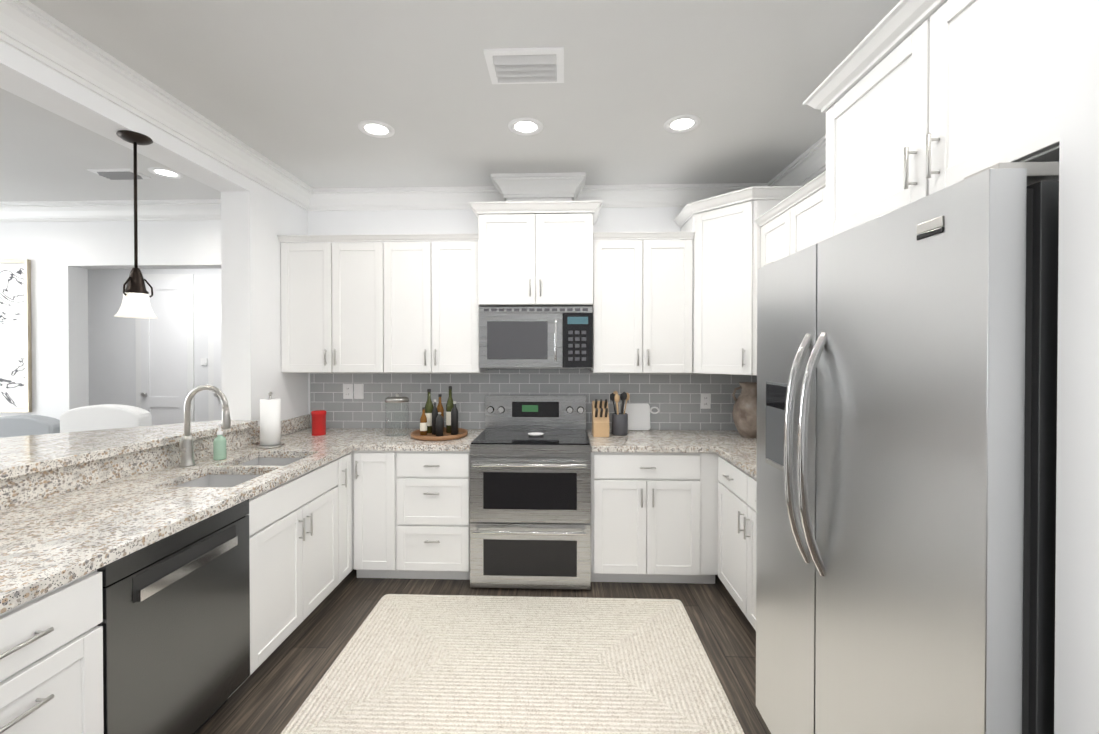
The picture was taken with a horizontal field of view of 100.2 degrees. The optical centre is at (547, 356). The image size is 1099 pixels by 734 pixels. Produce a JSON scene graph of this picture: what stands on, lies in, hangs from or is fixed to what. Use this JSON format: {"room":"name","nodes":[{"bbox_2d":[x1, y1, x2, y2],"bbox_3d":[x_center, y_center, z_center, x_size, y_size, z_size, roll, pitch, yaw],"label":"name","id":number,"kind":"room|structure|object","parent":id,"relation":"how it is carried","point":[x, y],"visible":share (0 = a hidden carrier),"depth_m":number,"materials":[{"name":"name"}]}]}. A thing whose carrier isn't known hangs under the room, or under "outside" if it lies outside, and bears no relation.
{"room":"kitchen","nodes":[
{"label":"kitchen","id":0,"kind":"room"},
{"bbox_2d":[0,220,220,419],"bbox_3d":[-4.758,0.088,3.971,5.430,2.730,0.160,0,0,2],"label":"wall","id":1,"kind":"structure","parent":0,"point":[63,257],"depth_m":3.87,"materials":[{"name":"paint"}]},
{"bbox_2d":[0,259,31,411],"bbox_3d":[-4.797,-0.176,3.873,0.900,1.280,0.025,0,0,2],"label":"framed art","id":2,"kind":"object","parent":1,"relation":"attached to","point":[15,345],"visible":0.93,"depth_m":3.86,"materials":[{"name":"beige paper"}]},
{"bbox_2d":[0,199,220,221],"bbox_3d":[-4.763,-1.206,3.832,5.430,0.140,0.098,0,0,2],"label":"crown molding","id":3,"kind":"structure","parent":1,"relation":"attached to","point":[108,210],"depth_m":3.79,"materials":[{"name":"paint"}]},
{"bbox_2d":[88,268,220,421],"bbox_3d":[-4.628,0.071,6.048,5.550,2.730,0.120,0,0,2],"label":"wall","id":4,"kind":"structure","parent":0,"point":[112,355],"depth_m":6.02,"materials":[{"name":"paint"}]},
{"bbox_2d":[135,274,221,425],"bbox_3d":[-3.819,0.179,5.926,3.105,2.515,0.070,0,0,2],"label":"door","id":5,"kind":"structure","parent":4,"relation":"attached to","point":[165,382],"depth_m":5.98,"materials":[{"name":"paint"}]},
{"bbox_2d":[0,414,309,509],"bbox_3d":[-2.604,0.939,2.011,1.469,1.060,3.183,0,0,2],"label":"bar","id":6,"kind":"object","parent":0,"point":[37,467],"visible":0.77,"depth_m":2.14,"materials":[{"name":"stone"}]},
{"bbox_2d":[221,179,308,443],"bbox_3d":[-1.965,0.092,3.436,0.190,2.730,1.020,0,0,2],"label":"wall","id":7,"kind":"structure","parent":0,"point":[256,219],"depth_m":2.97,"materials":[{"name":"paint"}]},
{"bbox_2d":[0,0,315,210],"bbox_3d":[-1.930,-1.176,0.228,0.098,0.140,6.690,0,0,2],"label":"crown molding","id":8,"kind":"structure","parent":7,"relation":"attached to","point":[30,29],"depth_m":2.05,"materials":[{"name":"paint"}]},
{"bbox_2d":[0,0,947,201],"bbox_3d":[-2.899,-1.317,1.475,9.315,0.120,9.120,0,0,2],"label":"ceiling","id":9,"kind":"structure","parent":0,"point":[300,89],"depth_m":2.16,"materials":[{"name":"paint"}]},
{"bbox_2d":[87,168,150,179],"bbox_3d":[-2.959,-1.259,3.179,0.300,0.025,0.160,0,0,2],"label":"ceiling vent","id":10,"kind":"object","parent":9,"relation":"in","point":[121,174],"visible":0.85,"depth_m":3.15,"materials":[{"name":"white plastic"}]},
{"bbox_2d":[0,40,249,191],"bbox_3d":[-2.085,-1.134,-0.097,0.190,0.218,6.030,0,0,2],"label":"header beam","id":11,"kind":"structure","parent":9,"relation":"attached to","point":[28,78],"depth_m":2.02,"materials":[{"name":"paint"}]},
{"bbox_2d":[115,130,156,317],"bbox_3d":[-1.952,-0.617,2.179,0.156,0.855,0.156,0,0,2],"label":"pendant light","id":12,"kind":"object","parent":11,"relation":"hanging from","point":[135,302],"visible":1,"depth_m":2.16,"materials":[{"name":"black metal"}]},
{"bbox_2d":[148,167,183,178],"bbox_3d":[-2.629,-1.268,3.167,0.194,0.006,0.194,0,0,2],"label":"recessed light","id":13,"kind":"object","parent":9,"relation":"in","point":[165,172],"visible":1,"depth_m":3.16,"materials":[{"name":"white plastic"}]},
{"bbox_2d":[358,120,394,137],"bbox_3d":[-0.949,-1.262,2.550,0.194,0.006,0.194,0,0,2],"label":"recessed light","id":14,"kind":"object","parent":9,"relation":"in","point":[374,128],"visible":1,"depth_m":2.54,"materials":[{"name":"white plastic"}]},
{"bbox_2d":[483,47,563,83],"bbox_3d":[-0.094,-1.249,1.991,0.330,0.025,0.235,0,0,2],"label":"ceiling vent","id":15,"kind":"object","parent":9,"relation":"in","point":[524,65],"visible":1,"depth_m":1.97,"materials":[{"name":"white plastic"}]},
{"bbox_2d":[508,117,542,135],"bbox_3d":[-0.120,-1.262,2.522,0.194,0.006,0.194,0,0,2],"label":"recessed light","id":16,"kind":"object","parent":9,"relation":"in","point":[525,126],"visible":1,"depth_m":2.52,"materials":[{"name":"white plastic"}]},
{"bbox_2d":[488,172,587,201],"bbox_3d":[-0.063,-1.201,3.237,0.661,0.140,0.128,0,0,2],"label":"crown molding","id":17,"kind":"structure","parent":9,"relation":"attached to","point":[572,185],"depth_m":3.23,"materials":[{"name":"paint"}]},
{"bbox_2d":[664,115,700,132],"bbox_3d":[0.730,-1.262,2.493,0.194,0.006,0.194,0,0,2],"label":"recessed light","id":18,"kind":"object","parent":9,"relation":"in","point":[681,123],"visible":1,"depth_m":2.49,"materials":[{"name":"white plastic"}]},
{"bbox_2d":[196,569,770,733],"bbox_3d":[-2.899,1.523,1.499,9.315,0.100,9.120,0,0,2],"label":"floor","id":19,"kind":"structure","parent":0,"point":[271,693],"depth_m":2.38,"materials":[{"name":"brown wood"}]},
{"bbox_2d":[0,415,59,437],"bbox_3d":[-4.114,0.958,3.352,0.600,1.000,0.610,0,0,2],"label":"chair","id":20,"kind":"object","parent":19,"relation":"on","point":[18,425],"visible":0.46,"depth_m":3.53,"materials":[{"name":"grey"}]},
{"bbox_2d":[0,570,103,733],"bbox_3d":[-1.618,1.044,1.107,0.620,0.864,0.509,0,0,2],"label":"base cabinet","id":21,"kind":"object","parent":19,"relation":"on","point":[51,643],"depth_m":1.22,"materials":[{"name":"paint"}]},
{"bbox_2d":[60,404,151,432],"bbox_3d":[-3.435,0.916,3.328,0.640,1.085,0.610,0,0,2],"label":"chair","id":22,"kind":"object","parent":19,"relation":"on","point":[99,417],"visible":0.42,"depth_m":3.51,"materials":[{"name":"white"}]},
{"bbox_2d":[97,499,249,733],"bbox_3d":[-1.579,1.041,1.670,0.620,0.862,0.616,0,0,2],"label":"dishwasher","id":23,"kind":"object","parent":19,"relation":"on","point":[175,623],"visible":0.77,"depth_m":1.60,"materials":[{"name":"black metal"}]},
{"bbox_2d":[228,491,335,697],"bbox_3d":[-1.575,1.136,2.375,0.620,0.660,0.787,0,0,2],"label":"base cabinet","id":24,"kind":"object","parent":19,"relation":"on","point":[318,535],"depth_m":2.24,"materials":[{"name":"paint"}]},
{"bbox_2d":[267,451,359,586],"bbox_3d":[-1.529,1.030,2.838,0.681,0.864,0.262,0,0,2],"label":"base cabinet","id":25,"kind":"object","parent":19,"relation":"on","point":[341,475],"depth_m":2.82,"materials":[{"name":"paint"}]},
{"bbox_2d":[0,428,379,613],"bbox_3d":[-1.697,0.669,1.991,0.900,0.209,3.159,0,0,2],"label":"countertop","id":26,"kind":"structure","parent":25,"relation":"on","point":[50,543],"depth_m":1.71,"materials":[{"name":"stone"}]},
{"bbox_2d":[178,385,230,466],"bbox_3d":[-1.757,0.351,2.350,0.268,0.418,0.099,0,0,2],"label":"faucet","id":27,"kind":"object","parent":26,"relation":"on","point":[186,450],"visible":1,"depth_m":2.35,"materials":[{"name":"silver metal"}]},
{"bbox_2d":[213,423,226,459],"bbox_3d":[-1.789,0.462,2.513,0.065,0.195,0.058,0,0,2],"label":"soap bottle","id":28,"kind":"object","parent":26,"relation":"on","point":[219,448],"visible":1,"depth_m":2.49,"materials":[{"name":"green"}]},
{"bbox_2d":[256,391,283,448],"bbox_3d":[-1.725,0.385,2.860,0.150,0.343,0.150,0,0,2],"label":"paper towel","id":29,"kind":"object","parent":26,"relation":"on","point":[270,422],"visible":1,"depth_m":2.82,"materials":[{"name":"white paper"}]},
{"bbox_2d":[311,410,325,435],"bbox_3d":[-1.626,0.467,3.268,0.098,0.172,0.097,0,0,2],"label":"canister","id":30,"kind":"object","parent":26,"relation":"on","point":[318,422],"visible":1,"depth_m":3.23,"materials":[{"name":"red"}]},
{"bbox_2d":[360,451,395,577],"bbox_3d":[-1.107,1.027,3.217,0.298,0.864,0.684,0,0,2],"label":"base cabinet","id":31,"kind":"object","parent":19,"relation":"on","point":[377,468],"depth_m":2.94,"materials":[{"name":"paint"}]},
{"bbox_2d":[396,451,469,579],"bbox_3d":[-0.749,1.026,3.235,0.542,0.864,0.624,0,0,2],"label":"base cabinet","id":32,"kind":"object","parent":19,"relation":"on","point":[433,487],"depth_m":2.93,"materials":[{"name":"paint"}]},
{"bbox_2d":[356,428,484,450],"bbox_3d":[-0.841,0.574,3.226,0.727,0.039,0.630,0,0,2],"label":"countertop","id":33,"kind":"structure","parent":32,"relation":"on","point":[378,441],"depth_m":2.99,"materials":[{"name":"stone"}]},
{"bbox_2d":[385,394,408,436],"bbox_3d":[-1.070,0.406,3.268,0.166,0.294,0.166,0,0,2],"label":"glass jar","id":34,"kind":"object","parent":33,"relation":"on","point":[397,398],"visible":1,"depth_m":3.24,"materials":[{"name":"clear glass"}]},
{"bbox_2d":[411,386,467,440],"bbox_3d":[-0.757,0.381,3.218,0.390,0.344,0.390,0,0,2],"label":"tray","id":35,"kind":"object","parent":33,"relation":"on","point":[432,428],"visible":1,"depth_m":3.19,"materials":[{"name":"brown wood"}]},
{"bbox_2d":[281,594,743,733],"bbox_3d":[-0.120,1.461,2.232,1.800,0.012,1.111,0,0,2],"label":"rug","id":36,"kind":"object","parent":19,"relation":"on","point":[432,664],"visible":0.96,"depth_m":2.12,"materials":[{"name":"beige fabric"}]},
{"bbox_2d":[470,395,590,589],"bbox_3d":[-0.099,0.877,3.149,0.752,1.165,0.711,0,0,2],"label":"range","id":37,"kind":"object","parent":19,"relation":"on","point":[530,491],"visible":1,"depth_m":2.86,"materials":[{"name":"silver metal"}]},
{"bbox_2d":[591,452,718,583],"bbox_3d":[0.685,1.027,3.154,0.804,0.864,0.687,0,0,2],"label":"base cabinet","id":38,"kind":"object","parent":19,"relation":"on","point":[673,517],"depth_m":2.88,"materials":[{"name":"paint"}]},
{"bbox_2d":[586,430,756,478],"bbox_3d":[0.966,0.579,2.615,1.403,0.039,1.729,0,0,2],"label":"countertop","id":39,"kind":"structure","parent":38,"relation":"on","point":[734,447],"depth_m":2.96,"materials":[{"name":"stone"}]},
{"bbox_2d":[592,399,608,436],"bbox_3d":[0.375,0.423,3.242,0.110,0.260,0.215,0,0,2],"label":"knife block","id":40,"kind":"object","parent":39,"relation":"on","point":[600,419],"visible":1,"depth_m":3.18,"materials":[{"name":"beige wood"}]},
{"bbox_2d":[610,391,629,435],"bbox_3d":[0.516,0.398,3.275,0.142,0.309,0.110,0,0,2],"label":"utensil crock","id":41,"kind":"object","parent":39,"relation":"on","point":[619,424],"visible":1,"depth_m":3.23,"materials":[{"name":"grey ceramic"}]},
{"bbox_2d":[623,404,658,429],"bbox_3d":[0.708,0.451,3.460,0.271,0.199,0.044,0,0,2],"label":"cutting board","id":42,"kind":"object","parent":39,"relation":"on","point":[638,416],"visible":0.73,"depth_m":3.46,"materials":[{"name":"white plastic"}]},
{"bbox_2d":[732,382,756,437],"bbox_3d":[1.403,0.366,3.184,0.248,0.375,0.230,0,0,2],"label":"urn","id":43,"kind":"object","parent":39,"relation":"on","point":[744,413],"visible":0.67,"depth_m":3.12,"materials":[{"name":"beige ceramic"}]},
{"bbox_2d":[719,455,756,630],"bbox_3d":[1.348,1.034,2.292,0.620,0.864,1.102,0,0,2],"label":"base cabinet","id":44,"kind":"object","parent":19,"relation":"on","point":[737,488],"depth_m":2.52,"materials":[{"name":"paint"}]},
{"bbox_2d":[756,162,1058,733],"bbox_3d":[1.152,0.559,1.243,0.910,1.792,0.936,0,0,2],"label":"fridge","id":45,"kind":"object","parent":19,"relation":"on","point":[907,354],"visible":1,"depth_m":0.94,"materials":[{"name":"silver metal"}]},
{"bbox_2d":[308,207,723,414],"bbox_3d":[-0.017,0.091,3.580,3.695,2.730,0.120,0,0,2],"label":"wall","id":46,"kind":"structure","parent":0,"point":[650,219],"depth_m":3.54,"materials":[{"name":"paint"}]},
{"bbox_2d":[280,237,392,372],"bbox_3d":[-1.477,-0.347,3.389,0.788,0.914,0.345,0,0,2],"label":"upper cabinet","id":47,"kind":"object","parent":46,"relation":"attached to","point":[390,303],"depth_m":3.22,"materials":[{"name":"paint"}]},
{"bbox_2d":[312,186,491,210],"bbox_3d":[-1.017,-1.203,3.483,1.460,0.140,0.120,0,0,2],"label":"crown molding","id":48,"kind":"structure","parent":46,"relation":"attached to","point":[390,198],"depth_m":3.50,"materials":[{"name":"paint"}]},
{"bbox_2d":[393,237,487,372],"bbox_3d":[-0.833,-0.347,3.367,0.733,0.914,0.345,0,0,2],"label":"upper cabinet","id":49,"kind":"object","parent":46,"relation":"attached to","point":[436,305],"depth_m":3.20,"materials":[{"name":"paint"}]},
{"bbox_2d":[310,369,756,429],"bbox_3d":[-0.069,0.330,3.519,3.555,0.483,0.010,0,0,2],"label":"backsplash","id":50,"kind":"structure","parent":46,"relation":"attached to","point":[675,398],"depth_m":3.52,"materials":[{"name":"tile"}]},
{"bbox_2d":[343,384,352,398],"bbox_3d":[-1.546,0.266,3.560,0.074,0.116,0.007,0,0,2],"label":"electrical outlet plate","id":51,"kind":"object","parent":50,"relation":"attached to","point":[347,391],"visible":1,"depth_m":3.56,"materials":[{"name":"white plastic"}]},
{"bbox_2d":[354,384,363,398],"bbox_3d":[-1.461,0.266,3.557,0.074,0.116,0.008,0,0,2],"label":"switch plate","id":52,"kind":"object","parent":50,"relation":"attached to","point":[358,391],"visible":1,"depth_m":3.56,"materials":[{"name":"white plastic"}]},
{"bbox_2d":[700,393,710,408],"bbox_3d":[1.193,0.332,3.467,0.074,0.116,0.007,0,0,2],"label":"electrical outlet plate","id":53,"kind":"object","parent":50,"relation":"attached to","point":[705,400],"visible":1,"depth_m":3.47,"materials":[{"name":"white plastic"}]},
{"bbox_2d":[468,200,601,306],"bbox_3d":[-0.075,-0.696,3.280,0.891,0.680,0.460,0,0,2],"label":"upper cabinet","id":54,"kind":"object","parent":46,"relation":"attached to","point":[535,260],"visible":0.98,"depth_m":3.11,"materials":[{"name":"paint"}]},
{"bbox_2d":[479,306,592,367],"bbox_3d":[-0.075,-0.135,3.295,0.773,0.419,0.438,0,0,2],"label":"microwave","id":55,"kind":"object","parent":54,"relation":"attached to","point":[535,337],"visible":1,"depth_m":3.12,"materials":[{"name":"silver metal"}]},
{"bbox_2d":[590,231,694,372],"bbox_3d":[0.657,-0.368,3.296,0.679,0.956,0.385,0,0,2],"label":"upper cabinet","id":56,"kind":"object","parent":46,"relation":"attached to","point":[642,299],"visible":1,"depth_m":3.15,"materials":[{"name":"paint"}]},
{"bbox_2d":[588,183,767,207],"bbox_3d":[0.879,-1.203,3.419,1.405,0.140,0.120,0,0,2],"label":"crown molding","id":57,"kind":"structure","parent":46,"relation":"attached to","point":[632,195],"depth_m":3.42,"materials":[{"name":"paint"}]},
{"bbox_2d":[674,186,825,374],"bbox_3d":[1.316,-0.462,3.123,0.751,1.147,0.685,0,0,2],"label":"upper cabinet","id":58,"kind":"object","parent":46,"relation":"attached to","point":[726,253],"visible":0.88,"depth_m":2.96,"materials":[{"name":"paint"}]},
{"bbox_2d":[1054,0,1098,733],"bbox_3d":[1.226,0.115,0.675,0.784,2.730,0.132,0,0,2],"label":"wall","id":59,"kind":"structure","parent":0,"point":[1076,696],"depth_m":0.72,"materials":[{"name":"paint"}]},
{"bbox_3d":[1.654,0.120,0.117,0.120,2.730,6.690,0,0,2],"label":"wall","id":60,"kind":"structure","parent":0,"visible":0},
{"bbox_2d":[754,171,825,266],"bbox_3d":[1.458,-0.359,2.276,0.410,0.956,1.101,0,0,2],"label":"upper cabinet","id":61,"kind":"object","parent":60,"relation":"attached to","point":[797,227],"visible":0.12,"depth_m":2.40,"materials":[{"name":"paint"}]},
{"bbox_2d":[768,134,825,185],"bbox_3d":[1.613,-1.192,2.085,0.098,0.140,2.735,0,0,2],"label":"crown molding","id":62,"kind":"structure","parent":60,"relation":"attached to","point":[810,164],"depth_m":2.92,"materials":[{"name":"paint"}]},
{"bbox_2d":[803,0,1060,239],"bbox_3d":[1.298,0.248,1.262,0.660,2.455,1.028,0,0,2],"label":"upper cabinet","id":63,"kind":"object","parent":60,"relation":"attached to","point":[948,93],"visible":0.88,"depth_m":1.20,"materials":[{"name":"paint"}]}
]}

